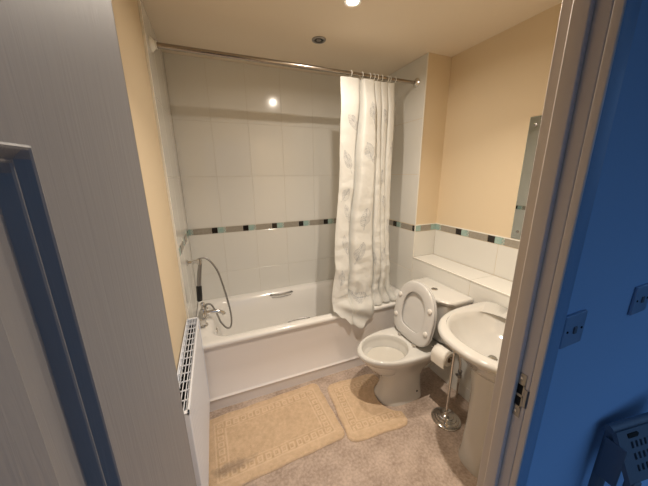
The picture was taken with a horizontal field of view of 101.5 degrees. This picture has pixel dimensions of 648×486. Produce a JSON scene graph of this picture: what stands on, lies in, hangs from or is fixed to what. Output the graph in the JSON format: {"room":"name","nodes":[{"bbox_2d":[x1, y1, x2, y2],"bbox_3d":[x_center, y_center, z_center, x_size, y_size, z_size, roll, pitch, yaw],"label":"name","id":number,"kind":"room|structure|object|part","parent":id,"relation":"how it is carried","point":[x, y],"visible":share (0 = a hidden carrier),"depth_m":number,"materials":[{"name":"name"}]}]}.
{"room":"hallway","nodes":[
{"label":"hallway","id":0,"kind":"room"},
{"bbox_2d":[111,0,197,370],"bbox_3d":[-0.759,0.077,1.175,0.122,2.352,1.967,-6,15,-21],"label":"wall","id":1,"kind":"structure","parent":0,"point":[144,69],"depth_m":1.25,"materials":[{"name":"beige paint"}]},
{"bbox_3d":[-0.833,-0.002,1.491,0.012,2.352,0.007,-6,15,-21],"label":"tile edge trim","id":2,"kind":"part","parent":1,"relation":"part of","materials":[{"name":"white paint"}]},
{"bbox_2d":[177,317,209,485],"bbox_3d":[-0.642,0.874,1.338,0.070,0.722,0.718,-6,15,-21],"label":"radiator","id":3,"kind":"object","parent":1,"relation":"attached to","point":[191,371],"visible":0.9,"depth_m":1.22,"materials":[{"name":"white metal"}]},
{"bbox_3d":[-0.665,0.821,1.315,0.009,0.580,0.694,-6,15,-21],"label":"panel","id":4,"kind":"part","parent":3,"relation":"part of","materials":[{"name":"white metal"}]},
{"bbox_2d":[177,317,198,415],"bbox_3d":[-0.644,0.529,1.251,0.065,0.012,0.718,-6,15,-21],"label":"grille","id":5,"kind":"object","parent":3,"relation":"attached to","point":[195,320],"depth_m":1.21,"materials":[{"name":"white metal"}]},
{"bbox_3d":[-0.506,0.887,1.004,0.065,0.582,0.010,-6,15,-21],"label":"panel","id":6,"kind":"part","parent":3,"relation":"part of","materials":[{"name":"white metal"}]},
{"bbox_3d":[-0.774,0.728,1.640,0.065,0.582,0.010,-6,15,-21],"label":"panel","id":7,"kind":"part","parent":3,"relation":"part of","materials":[{"name":"white metal"}]},
{"bbox_2d":[187,258,201,265],"bbox_3d":[-0.896,0.131,1.835,0.094,0.044,0.044,-6,15,-21],"label":"bracket","id":8,"kind":"object","parent":1,"relation":"attached to","point":[198,261],"visible":1,"depth_m":1.83,"materials":[{"name":"silver metal"}]},
{"bbox_3d":[-0.906,0.133,1.830,0.072,0.044,0.044,-6,15,-21],"label":"arm","id":9,"kind":"part","parent":8,"relation":"part of","materials":[{"name":"silver metal"}]},
{"bbox_2d":[196,257,231,328],"bbox_3d":[-0.808,0.377,1.933,0.224,0.588,0.038,-6,15,-21],"label":"handset","id":10,"kind":"object","parent":8,"relation":"hanging from","point":[199,271],"visible":1,"depth_m":1.89,"materials":[{"name":"silver metal"}]},
{"bbox_3d":[-0.877,0.204,1.861,0.055,0.203,0.030,-6,15,-21],"label":"handle","id":11,"kind":"part","parent":10,"relation":"part of","materials":[{"name":"silver metal"}]},
{"bbox_2d":[148,36,419,87],"bbox_3d":[-0.098,-1.100,1.656,1.699,0.068,0.068,-6,15,-21],"label":"shower rail","id":12,"kind":"object","parent":1,"relation":"attached to","point":[154,45],"visible":1,"depth_m":1.55,"materials":[{"name":"silver metal"}]},
{"bbox_2d":[332,70,396,328],"bbox_3d":[0.308,-0.256,1.941,0.590,1.824,0.219,-6,15,-21],"label":"shower curtain","id":13,"kind":"object","parent":12,"relation":"hanging from","point":[361,279],"visible":0.99,"depth_m":1.92,"materials":[{"name":"fabric"}]},
{"bbox_2d":[163,52,360,300],"bbox_3d":[-0.316,-0.251,2.439,1.930,2.352,0.122,-6,15,-21],"label":"wall","id":14,"kind":"structure","parent":0,"point":[258,147],"depth_m":2.20,"materials":[{"name":"grey tile"}]},
{"bbox_2d":[209,364,477,485],"bbox_3d":[0.203,1.128,1.870,2.250,0.050,2.155,-6,15,-21],"label":"floor","id":15,"kind":"structure","parent":0,"point":[420,452],"depth_m":1.50,"materials":[{"name":"carpet"}]},
{"bbox_2d":[209,383,344,485],"bbox_3d":[-0.313,1.156,1.653,0.783,0.014,0.483,-7,16,-24],"label":"bath mat","id":16,"kind":"object","parent":15,"relation":"on","point":[247,444],"visible":0.95,"depth_m":1.60,"materials":[{"name":"beige fabric"}]},
{"bbox_2d":[197,279,399,411],"bbox_3d":[-0.148,0.731,2.305,1.694,0.512,0.685,-6,15,-21],"label":"bathtub","id":17,"kind":"object","parent":15,"relation":"on","point":[277,339],"visible":0.76,"depth_m":1.99,"materials":[{"name":"white ceramic"}]},
{"bbox_2d":[199,302,225,327],"bbox_3d":[-0.820,0.491,1.946,0.174,0.144,0.260,-6,15,-21],"label":"mixer tap","id":18,"kind":"object","parent":17,"relation":"on","point":[204,312],"visible":0.97,"depth_m":1.90,"materials":[{"name":"silver metal"}]},
{"bbox_3d":[-0.832,0.542,1.827,0.054,0.052,0.034,-6,15,-21],"label":"cross handle","id":19,"kind":"part","parent":18,"relation":"part of","materials":[{"name":"silver metal"}]},
{"bbox_3d":[-0.807,0.515,1.957,0.148,0.056,0.030,-6,15,-21],"label":"spout","id":20,"kind":"part","parent":18,"relation":"part of","materials":[{"name":"silver metal"}]},
{"bbox_3d":[-0.389,0.471,2.423,0.216,0.040,0.029,-6,15,-21],"label":"grip handle","id":21,"kind":"part","parent":17,"relation":"part of","materials":[{"name":"silver metal"}]},
{"bbox_2d":[197,279,399,349],"bbox_3d":[-0.148,0.675,2.290,1.694,0.396,0.685,-6,15,-21],"label":"tub","id":22,"kind":"object","parent":17,"relation":"in","point":[301,316],"depth_m":2.16,"materials":[{"name":"white ceramic"}]},
{"bbox_3d":[-0.185,0.577,1.958,0.176,0.040,0.026,-6,15,-21],"label":"grip handle","id":23,"kind":"part","parent":17,"relation":"part of","materials":[{"name":"silver metal"}]},
{"bbox_2d":[327,374,407,441],"bbox_3d":[0.280,1.103,1.831,0.417,0.014,0.480,-5,15,-17],"label":"mat","id":24,"kind":"object","parent":15,"relation":"on","point":[362,416],"visible":0.98,"depth_m":1.76,"materials":[{"name":"beige fabric"}]},
{"bbox_2d":[357,277,472,406],"bbox_3d":[0.560,0.679,1.838,0.712,0.828,0.437,-6,15,-21],"label":"toilet","id":25,"kind":"object","parent":15,"relation":"on","point":[399,354],"visible":0.97,"depth_m":1.81,"materials":[{"name":"white ceramic"}]},
{"bbox_3d":[0.515,0.886,1.880,0.615,0.407,0.368,-6,15,-21],"label":"bowl","id":26,"kind":"part","parent":25,"relation":"part of","materials":[{"name":"white ceramic"}]},
{"bbox_3d":[0.614,0.468,1.817,0.082,0.410,0.370,-6,15,-21],"label":"seat","id":27,"kind":"part","parent":25,"relation":"part of","materials":[{"name":"grey plastic"}]},
{"bbox_3d":[0.632,0.469,1.825,0.086,0.410,0.370,-6,15,-21],"label":"lid","id":28,"kind":"part","parent":25,"relation":"part of","materials":[{"name":"grey plastic"}]},
{"bbox_3d":[0.775,0.341,1.853,0.232,0.040,0.420,-6,15,-21],"label":"cistern lid","id":29,"kind":"part","parent":25,"relation":"part of","materials":[{"name":"white ceramic"}]},
{"bbox_2d":[431,345,460,431],"bbox_3d":[0.770,0.885,1.677,0.176,0.502,0.246,-6,15,-21],"label":"stand","id":30,"kind":"object","parent":15,"relation":"on","point":[444,418],"visible":0.97,"depth_m":1.66,"materials":[{"name":"silver metal"}]},
{"bbox_2d":[431,344,451,368],"bbox_3d":[0.748,0.709,1.666,0.094,0.101,0.106,-8,16,-25],"label":"toilet roll","id":31,"kind":"object","parent":30,"relation":"hanging from","point":[440,355],"visible":0.85,"depth_m":1.64,"materials":[{"name":"white paper"}]},
{"bbox_2d":[438,301,507,477],"bbox_3d":[0.847,0.761,1.343,0.556,0.907,0.564,-6,15,-21],"label":"basin","id":32,"kind":"object","parent":15,"relation":"on","point":[474,332],"visible":0.5,"depth_m":1.37,"materials":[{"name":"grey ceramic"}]},
{"bbox_3d":[0.844,0.526,1.283,0.556,0.193,0.564,-6,15,-21],"label":"bowl","id":33,"kind":"part","parent":32,"relation":"part of","materials":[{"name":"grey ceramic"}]},
{"bbox_2d":[142,0,561,80],"bbox_3d":[0.688,-1.074,0.762,4.300,0.050,3.520,-6,15,-21],"label":"ceiling","id":34,"kind":"structure","parent":0,"point":[380,37],"depth_m":1.51,"materials":[{"name":"beige paint"}]},
{"bbox_2d":[312,36,325,43],"bbox_3d":[-0.032,-1.262,1.648,0.088,0.006,0.088,-6,15,-21],"label":"recessed light","id":35,"kind":"object","parent":34,"relation":"in","point":[318,39],"visible":1,"depth_m":1.64,"materials":[{"name":"silver metal"}]},
{"bbox_2d":[344,0,361,6],"bbox_3d":[0.139,-1.170,1.281,0.088,0.006,0.088,-6,15,-21],"label":"recessed light","id":36,"kind":"object","parent":34,"relation":"in","point":[350,3],"visible":1,"depth_m":1.29,"materials":[{"name":"silver metal"}]},
{"bbox_2d":[380,2,561,401],"bbox_3d":[1.030,-0.123,1.878,0.354,2.352,1.967,-6,15,-21],"label":"wall","id":37,"kind":"structure","parent":0,"point":[460,135],"depth_m":1.87,"materials":[{"name":"beige paint"}]},
{"bbox_3d":[1.083,-0.462,1.464,0.222,1.491,1.336,-6,15,-21],"label":"tile edge trim","id":38,"kind":"part","parent":37,"relation":"part of","materials":[{"name":"white paint"}]},
{"bbox_2d":[511,115,541,238],"bbox_3d":[1.258,-0.314,1.348,0.012,0.694,0.498,-6,15,-21],"label":"mirror","id":39,"kind":"object","parent":37,"relation":"attached to","point":[534,126],"visible":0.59,"depth_m":1.54,"materials":[{"name":"grey mirror"}]},
{"bbox_2d":[526,0,647,485],"bbox_3d":[0.838,0.171,0.736,4.300,2.352,0.071,-6,15,-21],"label":"wall","id":40,"kind":"structure","parent":0,"point":[600,379],"depth_m":0.62,"materials":[{"name":"blue paint"}]},
{"bbox_2d":[0,0,196,485],"bbox_3d":[-0.082,0.549,0.026,0.039,1.980,0.694,-4,15,-13],"label":"door","id":41,"kind":"structure","parent":40,"relation":"in","point":[90,395],"depth_m":0.14,"materials":[{"name":"grey paint"}]},
{"bbox_2d":[477,0,613,485],"bbox_3d":[0.115,0.398,0.487,0.712,2.052,0.074,-6,15,-21],"label":"trim","id":42,"kind":"structure","parent":40,"relation":"attached to","point":[583,25],"depth_m":0.50,"materials":[{"name":"beige wood"}]},
{"bbox_3d":[0.430,0.334,0.585,0.003,0.110,0.020,-6,15,-21],"label":"strike plate","id":43,"kind":"part","parent":42,"relation":"part of","materials":[{"name":"silver metal"}]},
{"bbox_2d":[559,309,587,348],"bbox_3d":[0.533,0.185,0.566,0.076,0.076,0.010,-6,15,-21],"label":"light switch","id":44,"kind":"object","parent":40,"relation":"attached to","point":[575,322],"visible":0.91,"depth_m":0.56,"materials":[{"name":"blue plastic"}]},
{"bbox_2d":[509,0,641,485],"bbox_3d":[0.131,0.388,0.445,0.788,2.092,0.014,-6,15,-21],"label":"trim","id":45,"kind":"structure","parent":40,"relation":"attached to","point":[625,13],"depth_m":0.47,"materials":[{"name":"blue"}]},
{"bbox_2d":[627,283,647,315],"bbox_3d":[0.800,0.141,0.667,0.076,0.076,0.010,-6,15,-21],"label":"light switch","id":46,"kind":"object","parent":40,"relation":"attached to","point":[639,300],"visible":1,"depth_m":0.66,"materials":[{"name":"blue plastic"}]},
{"bbox_3d":[1.123,1.496,0.389,4.300,0.050,1.364,-6,15,-21],"label":"floor","id":47,"kind":"structure","parent":0,"visible":0},
{"bbox_2d":[587,412,647,485],"bbox_3d":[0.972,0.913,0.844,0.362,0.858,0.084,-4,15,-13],"label":"laundry basket","id":48,"kind":"object","parent":47,"relation":"on","point":[624,443],"visible":1,"depth_m":0.72,"materials":[{"name":"blue plastic"}]},
{"bbox_3d":[0.812,0.925,0.841,0.028,0.840,0.022,-4,15,-13],"label":"leg","id":49,"kind":"part","parent":48,"relation":"part of","materials":[{"name":"blue plastic"}]},
{"bbox_3d":[0.960,0.501,0.769,0.362,0.022,0.022,-4,15,-13],"label":"hinge rail","id":50,"kind":"part","parent":48,"relation":"part of","materials":[{"name":"blue plastic"}]},
{"bbox_3d":[0.827,0.988,0.795,0.028,0.740,0.022,-4,15,-13],"label":"leg","id":51,"kind":"part","parent":48,"relation":"part of","materials":[{"name":"blue plastic"}]}
]}

